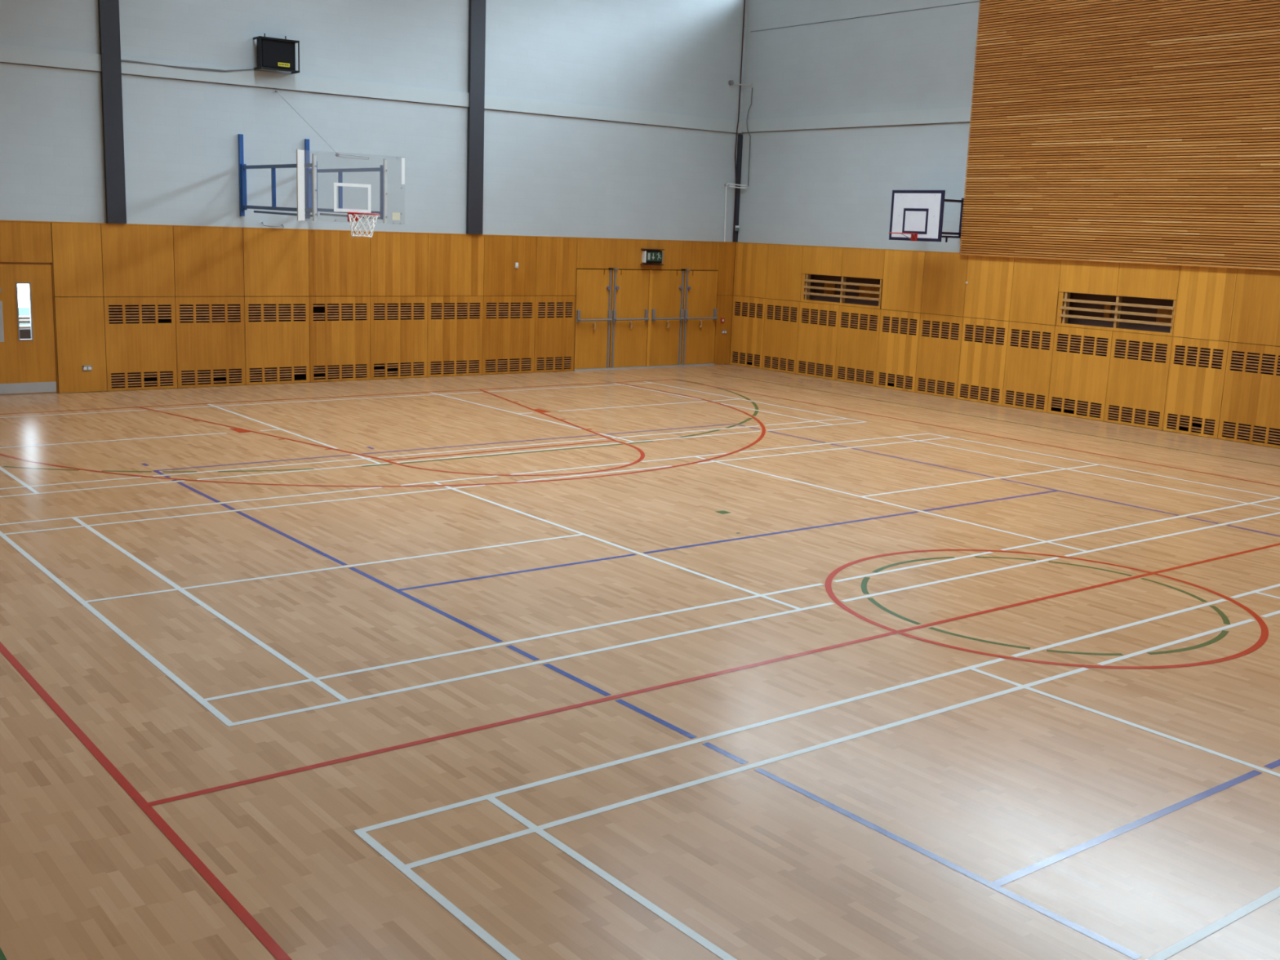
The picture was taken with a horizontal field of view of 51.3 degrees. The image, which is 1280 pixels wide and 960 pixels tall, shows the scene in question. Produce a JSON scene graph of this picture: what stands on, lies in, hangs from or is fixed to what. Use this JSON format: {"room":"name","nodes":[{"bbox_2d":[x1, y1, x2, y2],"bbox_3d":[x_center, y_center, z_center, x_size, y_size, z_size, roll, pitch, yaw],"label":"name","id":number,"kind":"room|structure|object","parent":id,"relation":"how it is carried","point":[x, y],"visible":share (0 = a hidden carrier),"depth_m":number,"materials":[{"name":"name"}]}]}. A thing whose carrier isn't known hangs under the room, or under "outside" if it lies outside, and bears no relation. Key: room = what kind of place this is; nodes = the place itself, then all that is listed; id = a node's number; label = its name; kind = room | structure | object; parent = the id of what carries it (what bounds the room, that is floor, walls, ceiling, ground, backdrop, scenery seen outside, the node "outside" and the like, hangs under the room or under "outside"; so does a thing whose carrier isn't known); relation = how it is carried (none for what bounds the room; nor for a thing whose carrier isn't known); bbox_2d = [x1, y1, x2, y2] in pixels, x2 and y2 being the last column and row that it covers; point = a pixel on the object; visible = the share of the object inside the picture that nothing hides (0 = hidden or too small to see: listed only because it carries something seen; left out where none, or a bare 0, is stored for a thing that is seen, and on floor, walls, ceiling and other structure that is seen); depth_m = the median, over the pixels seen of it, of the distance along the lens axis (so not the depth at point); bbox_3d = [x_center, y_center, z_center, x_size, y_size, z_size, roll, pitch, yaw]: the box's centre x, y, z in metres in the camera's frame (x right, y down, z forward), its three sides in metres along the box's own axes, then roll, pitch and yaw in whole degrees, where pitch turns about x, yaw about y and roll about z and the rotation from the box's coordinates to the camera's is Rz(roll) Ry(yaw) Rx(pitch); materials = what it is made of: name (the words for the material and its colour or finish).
{"room":"sports hall","nodes":[
{"label":"sports hall","id":0,"kind":"room"},
{"bbox_2d":[0,0,747,242],"bbox_3d":[-6.474,-8.281,22.670,22.557,7.874,0.320,-6,14,-37],"label":"wall","id":1,"kind":"structure","parent":0,"point":[546,175],"depth_m":24.34,"materials":[{"name":"white paint"}]},
{"bbox_2d":[0,221,52,262],"bbox_3d":[-10.168,-3.674,20.511,2.108,0.627,0.026,-6,14,-37],"label":"wood panel","id":2,"kind":"object","parent":1,"relation":"attached to","point":[20,242],"depth_m":20.91,"materials":[{"name":"brown wood"}]},
{"bbox_2d":[51,222,103,297],"bbox_3d":[-9.036,-3.533,21.430,0.750,1.164,0.020,-6,14,-37],"label":"wood panel","id":3,"kind":"object","parent":1,"relation":"attached to","point":[77,252],"visible":1,"depth_m":21.42,"materials":[{"name":"brown wood"}]},
{"bbox_2d":[54,297,106,393],"bbox_3d":[-9.085,-2.197,21.683,0.750,1.541,0.020,-6,14,-37],"label":"wood panel","id":4,"kind":"object","parent":1,"relation":"attached to","point":[79,321],"visible":1,"depth_m":21.66,"materials":[{"name":"brown wood"}]},
{"bbox_2d":[97,0,126,223],"bbox_3d":[-8.371,-8.034,20.959,0.296,7.860,0.084,-6,14,-37],"label":"steel column","id":5,"kind":"structure","parent":1,"relation":"attached to","point":[108,10],"depth_m":21.32,"materials":[{"name":"grey metal"}]},
{"bbox_2d":[100,223,174,296],"bbox_3d":[-8.277,-3.615,22.013,1.156,1.164,0.020,-6,14,-37],"label":"wood panel","id":6,"kind":"object","parent":1,"relation":"attached to","point":[138,260],"visible":1,"depth_m":21.99,"materials":[{"name":"brown wood"}]},
{"bbox_2d":[103,297,177,391],"bbox_3d":[-8.326,-2.279,22.266,1.156,1.543,0.020,-6,14,-37],"label":"panel","id":7,"kind":"object","parent":1,"relation":"attached to","point":[130,348],"visible":1,"depth_m":22.24,"materials":[{"name":"brown wood"}]},
{"bbox_2d":[108,306,171,322],"bbox_3d":[-8.309,-2.757,22.176,1.030,0.257,0.013,-6,14,-37],"label":"grille","id":8,"kind":"object","parent":7,"relation":"attached to","point":[123,309],"depth_m":22.16,"materials":[{"name":"brown wood"}]},
{"bbox_2d":[111,372,173,386],"bbox_3d":[-8.349,-1.685,22.379,1.030,0.202,0.013,-6,14,-37],"label":"grille","id":9,"kind":"object","parent":7,"relation":"attached to","point":[126,374],"depth_m":22.36,"materials":[{"name":"brown wood"}]},
{"bbox_2d":[173,226,244,296],"bbox_3d":[-7.342,-3.717,22.730,1.193,1.164,0.020,-6,14,-37],"label":"wood panel","id":10,"kind":"object","parent":1,"relation":"attached to","point":[208,261],"visible":1,"depth_m":22.71,"materials":[{"name":"brown wood"}]},
{"bbox_2d":[174,296,245,387],"bbox_3d":[-7.392,-2.380,22.984,1.193,1.543,0.020,-6,14,-37],"label":"panel","id":11,"kind":"object","parent":1,"relation":"attached to","point":[210,345],"visible":1,"depth_m":22.97,"materials":[{"name":"brown wood"}]},
{"bbox_2d":[179,306,240,321],"bbox_3d":[-7.374,-2.859,22.893,1.067,0.257,0.013,-6,14,-37],"label":"grille","id":12,"kind":"object","parent":11,"relation":"attached to","point":[193,308],"depth_m":22.89,"materials":[{"name":"brown wood"}]},
{"bbox_2d":[181,369,241,383],"bbox_3d":[-7.414,-1.786,23.097,1.067,0.202,0.013,-6,14,-37],"label":"grille","id":13,"kind":"object","parent":11,"relation":"attached to","point":[195,371],"depth_m":23.07,"materials":[{"name":"brown wood"}]},
{"bbox_2d":[242,228,309,296],"bbox_3d":[-6.393,-3.820,23.459,1.194,1.164,0.020,-6,14,-37],"label":"wood panel","id":14,"kind":"object","parent":1,"relation":"attached to","point":[276,261],"visible":1,"depth_m":23.44,"materials":[{"name":"brown wood"}]},
{"bbox_2d":[253,33,299,74],"bbox_3d":[-6.188,-7.267,22.715,0.716,0.590,0.303,-6,14,-37],"label":"speaker","id":15,"kind":"object","parent":1,"relation":"attached to","point":[273,53],"visible":1,"depth_m":22.60},
{"bbox_2d":[262,39,294,69],"bbox_3d":[-6.132,-7.218,22.629,0.565,0.430,0.012,-6,14,-37],"label":"grille","id":16,"kind":"object","parent":15,"relation":"attached to","point":[277,54],"depth_m":22.61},
{"bbox_2d":[244,296,310,385],"bbox_3d":[-6.442,-2.483,23.713,1.194,1.543,0.020,-6,14,-37],"label":"panel","id":17,"kind":"object","parent":1,"relation":"attached to","point":[277,344],"visible":1,"depth_m":23.69,"materials":[{"name":"brown wood"}]},
{"bbox_2d":[248,305,306,320],"bbox_3d":[-6.425,-2.962,23.623,1.068,0.257,0.013,-6,14,-37],"label":"grille","id":18,"kind":"object","parent":17,"relation":"attached to","point":[277,308],"depth_m":23.63,"materials":[{"name":"brown wood"}]},
{"bbox_2d":[249,367,306,381],"bbox_3d":[-6.465,-1.889,23.826,1.068,0.202,0.013,-6,14,-37],"label":"grille","id":19,"kind":"object","parent":17,"relation":"attached to","point":[263,369],"depth_m":23.80,"materials":[{"name":"brown wood"}]},
{"bbox_2d":[238,90,404,237],"bbox_3d":[-5.243,-5.196,21.627,1.803,2.391,3.839,-6,14,-37],"label":"basketball hoop","id":20,"kind":"object","parent":1,"relation":"attached to","point":[302,156],"visible":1,"depth_m":21.13,"materials":[{"name":"blue paint"}]},
{"bbox_2d":[308,230,369,296],"bbox_3d":[-5.444,-3.923,24.188,1.192,1.164,0.020,-6,14,-37],"label":"wood panel","id":21,"kind":"object","parent":1,"relation":"attached to","point":[339,262],"visible":1,"depth_m":24.16,"materials":[{"name":"brown wood"}]},
{"bbox_2d":[309,296,370,382],"bbox_3d":[-5.494,-2.586,24.442,1.192,1.543,0.020,-6,14,-37],"label":"panel","id":22,"kind":"object","parent":1,"relation":"attached to","point":[331,343],"visible":1,"depth_m":24.42,"materials":[{"name":"brown wood"}]},
{"bbox_2d":[312,304,366,319],"bbox_3d":[-5.476,-3.065,24.352,1.066,0.257,0.013,-6,14,-37],"label":"grille","id":23,"kind":"object","parent":22,"relation":"attached to","point":[340,308],"depth_m":24.36,"materials":[{"name":"brown wood"}]},
{"bbox_2d":[313,365,366,378],"bbox_3d":[-5.516,-1.992,24.555,1.066,0.202,0.013,-6,14,-37],"label":"grille","id":24,"kind":"object","parent":22,"relation":"attached to","point":[326,367],"depth_m":24.57,"materials":[{"name":"brown wood"}]},
{"bbox_2d":[0,219,734,242],"bbox_3d":[-6.530,-4.388,23.253,21.907,0.016,0.069,-6,14,-37],"label":"trim","id":25,"kind":"structure","parent":1,"relation":"attached to","point":[0,220],"depth_m":23.93,"materials":[{"name":"brown wood"}]},
{"bbox_2d":[0,44,742,133],"bbox_3d":[-6.420,-6.847,22.798,21.952,0.257,0.035,-6,14,-37],"label":"trim","id":26,"kind":"structure","parent":1,"relation":"attached to","point":[8,53],"depth_m":23.69,"materials":[{"name":"white paint"}]},
{"bbox_2d":[369,296,427,379],"bbox_3d":[-4.545,-2.689,25.170,1.192,1.543,0.020,-6,14,-37],"label":"panel","id":27,"kind":"object","parent":1,"relation":"attached to","point":[398,341],"visible":1,"depth_m":25.16,"materials":[{"name":"brown wood"}]},
{"bbox_2d":[373,304,424,319],"bbox_3d":[-4.528,-3.168,25.080,1.066,0.257,0.013,-6,14,-37],"label":"grille","id":28,"kind":"object","parent":27,"relation":"attached to","point":[385,307],"depth_m":25.11,"materials":[{"name":"brown wood"}]},
{"bbox_2d":[373,363,424,375],"bbox_3d":[-4.568,-2.095,25.283,1.066,0.202,0.013,-6,14,-37],"label":"grille","id":29,"kind":"object","parent":27,"relation":"attached to","point":[385,365],"depth_m":25.29,"materials":[{"name":"brown wood"}]},
{"bbox_2d":[369,231,427,296],"bbox_3d":[-4.496,-4.026,24.917,1.192,1.164,0.020,-6,14,-37],"label":"wood panel","id":30,"kind":"object","parent":1,"relation":"attached to","point":[398,261],"visible":1,"depth_m":24.90,"materials":[{"name":"brown wood"}]},
{"bbox_2d":[426,296,483,377],"bbox_3d":[-3.586,-2.793,25.907,1.221,1.543,0.020,-6,14,-37],"label":"panel","id":31,"kind":"object","parent":1,"relation":"attached to","point":[455,340],"visible":1,"depth_m":25.89,"materials":[{"name":"brown wood"}]},
{"bbox_2d":[430,360,479,373],"bbox_3d":[-3.608,-2.199,26.020,1.095,0.202,0.013,-6,14,-37],"label":"grille","id":32,"kind":"object","parent":31,"relation":"attached to","point":[442,362],"depth_m":26.00,"materials":[{"name":"brown wood"}]},
{"bbox_2d":[431,304,479,318],"bbox_3d":[-3.568,-3.272,25.817,1.095,0.257,0.013,-6,14,-37],"label":"grille","id":33,"kind":"object","parent":31,"relation":"attached to","point":[442,307],"depth_m":25.82,"materials":[{"name":"brown wood"}]},
{"bbox_2d":[427,233,484,295],"bbox_3d":[-3.536,-4.130,25.654,1.221,1.164,0.020,-6,14,-37],"label":"wood panel","id":34,"kind":"object","parent":1,"relation":"attached to","point":[455,262],"visible":1,"depth_m":25.63,"materials":[{"name":"brown wood"}]},
{"bbox_2d":[466,0,485,234],"bbox_3d":[-3.055,-8.611,25.042,0.315,7.860,0.084,-6,14,-37],"label":"steel column","id":35,"kind":"structure","parent":1,"relation":"attached to","point":[477,12],"depth_m":25.33,"materials":[{"name":"grey metal"}]},
{"bbox_2d":[482,296,535,374],"bbox_3d":[-2.619,-2.898,26.650,1.211,1.543,0.020,-6,14,-37],"label":"panel","id":36,"kind":"object","parent":1,"relation":"attached to","point":[508,338],"visible":1,"depth_m":26.63,"materials":[{"name":"brown wood"}]},
{"bbox_2d":[486,303,532,317],"bbox_3d":[-2.601,-3.377,26.560,1.085,0.257,0.013,-6,14,-37],"label":"grille","id":37,"kind":"object","parent":36,"relation":"attached to","point":[497,306],"depth_m":26.52,"materials":[{"name":"brown wood"}]},
{"bbox_2d":[483,235,537,295],"bbox_3d":[-2.569,-4.235,26.396,1.211,1.164,0.020,-6,14,-37],"label":"wood panel","id":38,"kind":"object","parent":1,"relation":"attached to","point":[501,277],"visible":1,"depth_m":26.38,"materials":[{"name":"brown wood"}]},
{"bbox_2d":[533,295,575,372],"bbox_3d":[-1.747,-2.993,27.320,0.979,1.543,0.020,-6,14,-37],"label":"panel","id":39,"kind":"object","parent":1,"relation":"attached to","point":[554,337],"visible":1,"depth_m":27.31,"materials":[{"name":"brown wood"}]},
{"bbox_2d":[535,236,577,295],"bbox_3d":[-1.697,-4.330,27.066,0.979,1.164,0.020,-6,14,-37],"label":"wood panel","id":40,"kind":"object","parent":1,"relation":"attached to","point":[556,257],"visible":1,"depth_m":27.05,"materials":[{"name":"brown wood"}]},
{"bbox_2d":[576,238,719,270],"bbox_3d":[0.228,-4.809,28.485,3.852,0.612,0.020,-6,14,-37],"label":"wood panel","id":41,"kind":"object","parent":1,"relation":"attached to","point":[592,253],"visible":1,"depth_m":28.32,"materials":[{"name":"brown wood"}]},
{"bbox_2d":[713,295,733,364],"bbox_3d":[1.878,-3.387,30.103,0.460,1.541,0.020,-6,14,-37],"label":"wood panel","id":42,"kind":"object","parent":1,"relation":"attached to","point":[724,303],"visible":1,"depth_m":30.09,"materials":[{"name":"brown wood"}]},
{"bbox_2d":[716,242,735,295],"bbox_3d":[1.927,-4.723,29.850,0.460,1.164,0.020,-6,14,-37],"label":"wood panel","id":43,"kind":"object","parent":1,"relation":"attached to","point":[726,250],"visible":1,"depth_m":29.84,"materials":[{"name":"brown wood"}]},
{"bbox_2d":[20,221,737,388],"bbox_3d":[-6.733,-3.091,23.741,22.557,2.718,0.105,-6,14,-37],"label":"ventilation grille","id":44,"kind":"object","parent":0,"point":[316,308],"visible":0.1,"depth_m":24.46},
{"bbox_2d":[0,364,1279,959],"bbox_3d":[3.368,1.152,11.313,22.907,0.252,33.478,-6,14,-37],"label":"floor","id":45,"kind":"structure","parent":0,"point":[716,661],"depth_m":9.10,"materials":[{"name":"beige wood"}]},
{"bbox_2d":[0,262,58,393],"bbox_3d":[-10.244,-2.345,20.801,2.112,2.092,0.116,-6,14,-37],"label":"trim","id":46,"kind":"structure","parent":45,"relation":"on","point":[10,263],"depth_m":21.28,"materials":[{"name":"brown wood"}]},
{"bbox_2d":[0,263,57,395],"bbox_3d":[-9.785,-2.382,21.123,0.945,2.046,0.058,-6,14,-37],"label":"door","id":47,"kind":"structure","parent":46,"relation":"attached to","point":[27,366],"depth_m":21.16,"materials":[{"name":"brown wood"}]},
{"bbox_2d":[564,302,572,368],"bbox_3d":[0.097,-3.499,28.750,4.100,2.150,0.034,-6,14,-37],"label":"grille","id":48,"kind":"object","parent":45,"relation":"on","point":[566,302],"depth_m":27.53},
{"bbox_2d":[573,267,613,368],"bbox_3d":[-0.952,-3.368,27.819,0.902,2.093,0.156,-6,14,-37],"label":"door","id":49,"kind":"structure","parent":48,"relation":"attached to","point":[593,319],"depth_m":27.84,"materials":[{"name":"brown wood"}]},
{"bbox_2d":[608,267,648,367],"bbox_3d":[-0.197,-3.450,28.399,0.962,2.093,0.156,-6,14,-37],"label":"door","id":50,"kind":"structure","parent":48,"relation":"attached to","point":[629,288],"depth_m":28.41,"materials":[{"name":"brown wood"}]},
{"bbox_2d":[648,268,685,365],"bbox_3d":[0.607,-3.537,29.016,0.887,2.093,0.156,-6,14,-37],"label":"door","id":51,"kind":"structure","parent":48,"relation":"attached to","point":[668,286],"depth_m":29.04,"materials":[{"name":"brown wood"}]},
{"bbox_2d":[680,269,717,364],"bbox_3d":[1.347,-3.617,29.585,0.942,2.093,0.156,-6,14,-37],"label":"door","id":52,"kind":"structure","parent":48,"relation":"attached to","point":[700,294],"depth_m":29.60,"materials":[{"name":"brown wood"}]},
{"bbox_2d":[735,0,1276,267],"bbox_3d":[12.477,-6.426,16.603,0.320,7.874,32.873,-6,14,-37],"label":"wall","id":53,"kind":"structure","parent":0,"point":[824,187],"depth_m":26.92,"materials":[{"name":"white paint"}]},
{"bbox_2d":[729,295,765,368],"bbox_3d":[2.406,-3.316,29.835,0.020,1.543,1.058,-6,14,-37],"label":"panel","id":54,"kind":"object","parent":53,"relation":"attached to","point":[747,332],"visible":1,"depth_m":29.81,"materials":[{"name":"brown wood"}]},
{"bbox_2d":[733,242,768,297],"bbox_3d":[2.456,-4.652,29.581,0.020,1.164,1.058,-6,14,-37],"label":"wood panel","id":55,"kind":"object","parent":53,"relation":"attached to","point":[750,259],"visible":1,"depth_m":29.56,"materials":[{"name":"brown wood"}]},
{"bbox_2d":[761,298,799,373],"bbox_3d":[3.062,-3.134,29.007,0.020,1.543,1.069,-6,14,-37],"label":"panel","id":56,"kind":"object","parent":53,"relation":"attached to","point":[780,337],"visible":1,"depth_m":28.99,"materials":[{"name":"brown wood"}]},
{"bbox_2d":[765,244,803,301],"bbox_3d":[3.111,-4.471,28.753,0.020,1.164,1.069,-6,14,-37],"label":"wood panel","id":57,"kind":"object","parent":53,"relation":"attached to","point":[784,262],"visible":1,"depth_m":28.73,"materials":[{"name":"brown wood"}]},
{"bbox_2d":[795,302,839,379],"bbox_3d":[3.744,-2.946,28.145,0.020,1.543,1.146,-6,14,-37],"label":"panel","id":58,"kind":"object","parent":53,"relation":"attached to","point":[816,343],"visible":1,"depth_m":28.12,"materials":[{"name":"brown wood"}]},
{"bbox_2d":[801,245,843,275],"bbox_3d":[3.804,-4.571,27.836,0.020,0.575,1.146,-6,14,-37],"label":"wood panel","id":59,"kind":"object","parent":53,"relation":"attached to","point":[819,260],"visible":1,"depth_m":27.82,"materials":[{"name":"brown wood"}]},
{"bbox_2d":[741,106,972,132],"bbox_3d":[4.220,-7.261,26.943,0.035,0.262,6.438,-6,14,-37],"label":"trim","id":60,"kind":"structure","parent":53,"relation":"attached to","point":[962,113],"depth_m":26.67,"materials":[{"name":"white paint"}]},
{"bbox_2d":[835,305,880,386],"bbox_3d":[4.446,-2.751,27.258,0.020,1.543,1.134,-6,14,-37],"label":"panel","id":61,"kind":"object","parent":53,"relation":"attached to","point":[856,348],"visible":1,"depth_m":27.24,"materials":[{"name":"brown wood"}]},
{"bbox_2d":[840,313,877,329],"bbox_3d":[4.465,-3.230,27.167,0.013,0.257,1.008,-6,14,-37],"label":"grille","id":62,"kind":"object","parent":61,"relation":"attached to","point":[868,316],"depth_m":27.16,"materials":[{"name":"brown wood"}]},
{"bbox_2d":[841,248,884,279],"bbox_3d":[4.507,-4.377,26.949,0.020,0.575,1.134,-6,14,-37],"label":"wood panel","id":63,"kind":"object","parent":53,"relation":"attached to","point":[856,263],"visible":1,"depth_m":26.93,"materials":[{"name":"brown wood"}]},
{"bbox_2d":[875,309,920,391],"bbox_3d":[5.109,-2.568,26.421,0.020,1.543,1.016,-6,14,-37],"label":"panel","id":64,"kind":"object","parent":53,"relation":"attached to","point":[897,354],"visible":1,"depth_m":26.40,"materials":[{"name":"brown wood"}]},
{"bbox_2d":[880,249,924,312],"bbox_3d":[5.159,-3.905,26.167,0.020,1.164,1.016,-6,14,-37],"label":"wood panel","id":65,"kind":"object","parent":53,"relation":"attached to","point":[904,270],"visible":1,"depth_m":26.15,"materials":[{"name":"brown wood"}]},
{"bbox_2d":[888,190,964,242],"bbox_3d":[5.219,-4.914,24.814,1.438,0.928,1.245,-6,14,-37],"label":"hoop","id":66,"kind":"object","parent":53,"relation":"attached to","point":[915,215],"visible":1,"depth_m":24.72,"materials":[{"name":"white plastic"}]},
{"bbox_2d":[915,313,963,398],"bbox_3d":[5.738,-2.394,25.627,0.020,1.543,1.024,-6,14,-37],"label":"panel","id":67,"kind":"object","parent":53,"relation":"attached to","point":[938,358],"visible":1,"depth_m":25.61,"materials":[{"name":"brown wood"}]},
{"bbox_2d":[921,321,959,338],"bbox_3d":[5.756,-2.872,25.536,0.013,0.257,0.898,-6,14,-37],"label":"grille","id":68,"kind":"object","parent":67,"relation":"attached to","point":[940,323],"depth_m":25.54,"materials":[{"name":"brown wood"}]},
{"bbox_2d":[920,252,968,316],"bbox_3d":[5.788,-3.730,25.373,0.020,1.164,1.024,-6,14,-37],"label":"wood panel","id":69,"kind":"object","parent":53,"relation":"attached to","point":[944,274],"visible":1,"depth_m":25.36,"materials":[{"name":"brown wood"}]},
{"bbox_2d":[956,316,1008,405],"bbox_3d":[6.374,-2.218,24.823,0.020,1.543,1.039,-6,14,-37],"label":"panel","id":70,"kind":"object","parent":53,"relation":"attached to","point":[983,364],"visible":1,"depth_m":24.80,"materials":[{"name":"brown wood"}]},
{"bbox_2d":[960,385,999,401],"bbox_3d":[6.352,-1.624,24.936,0.013,0.202,0.913,-6,14,-37],"label":"grille","id":71,"kind":"object","parent":70,"relation":"attached to","point":[990,387],"depth_m":24.91,"materials":[{"name":"brown wood"}]},
{"bbox_2d":[964,325,1004,343],"bbox_3d":[6.392,-2.696,24.733,0.013,0.257,0.913,-6,14,-37],"label":"grille","id":72,"kind":"object","parent":70,"relation":"attached to","point":[984,328],"depth_m":24.73,"materials":[{"name":"brown wood"}]},
{"bbox_2d":[963,255,1014,320],"bbox_3d":[6.424,-3.554,24.570,0.020,1.164,1.039,-6,14,-37],"label":"wood panel","id":73,"kind":"object","parent":53,"relation":"attached to","point":[988,288],"visible":1,"depth_m":24.55,"materials":[{"name":"brown wood"}]},
{"bbox_2d":[1001,321,1055,412],"bbox_3d":[6.996,-2.046,24.038,0.020,1.543,0.978,-6,14,-37],"label":"panel","id":74,"kind":"object","parent":53,"relation":"attached to","point":[1027,370],"visible":1,"depth_m":24.02,"materials":[{"name":"brown wood"}]},
{"bbox_2d":[1004,391,1044,408],"bbox_3d":[6.974,-1.452,24.151,0.013,0.202,0.852,-6,14,-37],"label":"grille","id":75,"kind":"object","parent":74,"relation":"attached to","point":[1036,393],"depth_m":24.14,"materials":[{"name":"brown wood"}]},
{"bbox_2d":[1010,330,1050,348],"bbox_3d":[7.014,-2.524,23.948,0.013,0.257,0.852,-6,14,-37],"label":"grille","id":76,"kind":"object","parent":74,"relation":"attached to","point":[1031,332],"depth_m":23.94,"materials":[{"name":"brown wood"}]},
{"bbox_2d":[1008,257,1061,324],"bbox_3d":[7.045,-3.382,23.785,0.020,1.164,0.978,-6,14,-37],"label":"wood panel","id":77,"kind":"object","parent":53,"relation":"attached to","point":[1036,282],"visible":1,"depth_m":23.76,"materials":[{"name":"brown wood"}]},
{"bbox_2d":[1047,325,1112,421],"bbox_3d":[7.648,-1.865,23.214,0.020,1.543,1.139,-6,14,-37],"label":"panel","id":78,"kind":"object","parent":53,"relation":"attached to","point":[1081,376],"visible":1,"depth_m":23.19,"materials":[{"name":"brown wood"}]},
{"bbox_2d":[1051,398,1101,417],"bbox_3d":[7.627,-1.271,23.327,0.013,0.202,1.013,-6,14,-37],"label":"grille","id":79,"kind":"object","parent":78,"relation":"attached to","point":[1063,400],"depth_m":23.30,"materials":[{"name":"brown wood"}]},
{"bbox_2d":[1056,334,1108,355],"bbox_3d":[7.667,-2.344,23.124,0.013,0.257,1.013,-6,14,-37],"label":"grille","id":80,"kind":"object","parent":78,"relation":"attached to","point":[1096,336],"depth_m":23.11,"materials":[{"name":"brown wood"}]},
{"bbox_2d":[1058,259,1119,295],"bbox_3d":[7.709,-3.491,22.906,0.020,0.575,1.139,-6,14,-37],"label":"wood panel","id":81,"kind":"object","parent":53,"relation":"attached to","point":[1098,277],"visible":1,"depth_m":22.89,"materials":[{"name":"brown wood"}]},
{"bbox_2d":[959,0,1279,270],"bbox_3d":[14.091,-4.603,14.412,0.101,5.280,26.094,-6,14,-37],"label":"cladding","id":82,"kind":"object","parent":53,"relation":"attached to","point":[1122,130],"visible":1,"depth_m":22.04,"materials":[{"name":"brown wood"}]},
{"bbox_2d":[1103,331,1173,430],"bbox_3d":[8.335,-1.675,22.346,0.020,1.543,1.091,-6,14,-37],"label":"panel","id":83,"kind":"object","parent":53,"relation":"attached to","point":[1134,384],"visible":1,"depth_m":22.32,"materials":[{"name":"brown wood"}]},
{"bbox_2d":[1107,406,1159,425],"bbox_3d":[8.314,-1.081,22.459,0.013,0.202,0.965,-6,14,-37],"label":"grille","id":84,"kind":"object","parent":83,"relation":"attached to","point":[1120,408],"depth_m":22.45,"materials":[{"name":"brown wood"}]},
{"bbox_2d":[1114,340,1167,361],"bbox_3d":[8.354,-2.154,22.256,0.013,0.257,0.965,-6,14,-37],"label":"grille","id":85,"kind":"object","parent":83,"relation":"attached to","point":[1155,342],"depth_m":22.24,"materials":[{"name":"brown wood"}]},
{"bbox_2d":[1116,262,1180,299],"bbox_3d":[8.396,-3.301,22.038,0.020,0.575,1.091,-6,14,-37],"label":"wood panel","id":86,"kind":"object","parent":53,"relation":"attached to","point":[1135,280],"visible":1,"depth_m":22.02,"materials":[{"name":"brown wood"}]},
{"bbox_2d":[1162,337,1229,438],"bbox_3d":[8.967,-1.500,21.549,0.020,1.543,0.958,-6,14,-37],"label":"panel","id":87,"kind":"object","parent":53,"relation":"attached to","point":[1192,391],"visible":1,"depth_m":21.53,"materials":[{"name":"brown wood"}]},
{"bbox_2d":[1166,414,1215,434],"bbox_3d":[8.945,-0.906,21.662,0.013,0.202,0.832,-6,14,-37],"label":"grille","id":88,"kind":"object","parent":87,"relation":"attached to","point":[1179,416],"depth_m":21.65,"materials":[{"name":"brown wood"}]},
{"bbox_2d":[1173,346,1223,367],"bbox_3d":[8.985,-1.979,21.458,0.013,0.257,0.832,-6,14,-37],"label":"grille","id":89,"kind":"object","parent":87,"relation":"attached to","point":[1186,348],"depth_m":21.44,"materials":[{"name":"brown wood"}]},
{"bbox_2d":[1173,265,1237,341],"bbox_3d":[9.017,-2.837,21.295,0.020,1.164,0.958,-6,14,-37],"label":"wood panel","id":90,"kind":"object","parent":53,"relation":"attached to","point":[1205,300],"visible":1,"depth_m":21.28,"materials":[{"name":"brown wood"}]},
{"bbox_2d":[1217,342,1279,448],"bbox_3d":[9.596,-1.326,20.755,0.020,1.543,1.080,-6,14,-37],"label":"panel","id":91,"kind":"object","parent":53,"relation":"attached to","point":[1251,398],"visible":1,"depth_m":20.81,"materials":[{"name":"brown wood"}]},
{"bbox_2d":[1222,422,1279,444],"bbox_3d":[9.574,-0.732,20.868,0.013,0.202,0.954,-6,14,-37],"label":"grille","id":92,"kind":"object","parent":91,"relation":"attached to","point":[1268,427],"depth_m":20.86,"materials":[{"name":"brown wood"}]},
{"bbox_2d":[1230,352,1279,373],"bbox_3d":[9.614,-1.805,20.665,0.013,0.257,0.954,-6,14,-37],"label":"grille","id":93,"kind":"object","parent":91,"relation":"attached to","point":[1277,357],"depth_m":20.71,"materials":[{"name":"brown wood"}]},
{"bbox_2d":[1229,268,1279,346],"bbox_3d":[9.645,-2.663,20.502,0.020,1.164,1.080,-6,14,-37],"label":"wood panel","id":94,"kind":"object","parent":53,"relation":"attached to","point":[1255,317],"visible":1,"depth_m":20.63,"materials":[{"name":"brown wood"}]},
{"bbox_2d":[733,244,1279,445],"bbox_3d":[12.371,-1.252,17.786,0.110,2.718,33.078,-6,14,-37],"label":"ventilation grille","id":95,"kind":"object","parent":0,"point":[1055,409],"visible":0.2,"depth_m":24.18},
{"bbox_2d":[800,274,882,309],"bbox_3d":[4.232,-3.913,27.593,0.312,0.586,2.256,-6,14,-37],"label":"barred opening","id":96,"kind":"object","parent":95,"relation":"attached to","point":[863,292],"visible":0.99,"depth_m":27.63,"materials":[{"name":"brown wood"}]},
{"bbox_2d":[1055,292,1176,336],"bbox_3d":[8.133,-2.834,22.668,0.312,0.586,2.226,-6,14,-37],"label":"barred opening","id":97,"kind":"object","parent":95,"relation":"attached to","point":[1152,316],"visible":0.95,"depth_m":22.67,"materials":[{"name":"brown wood"}]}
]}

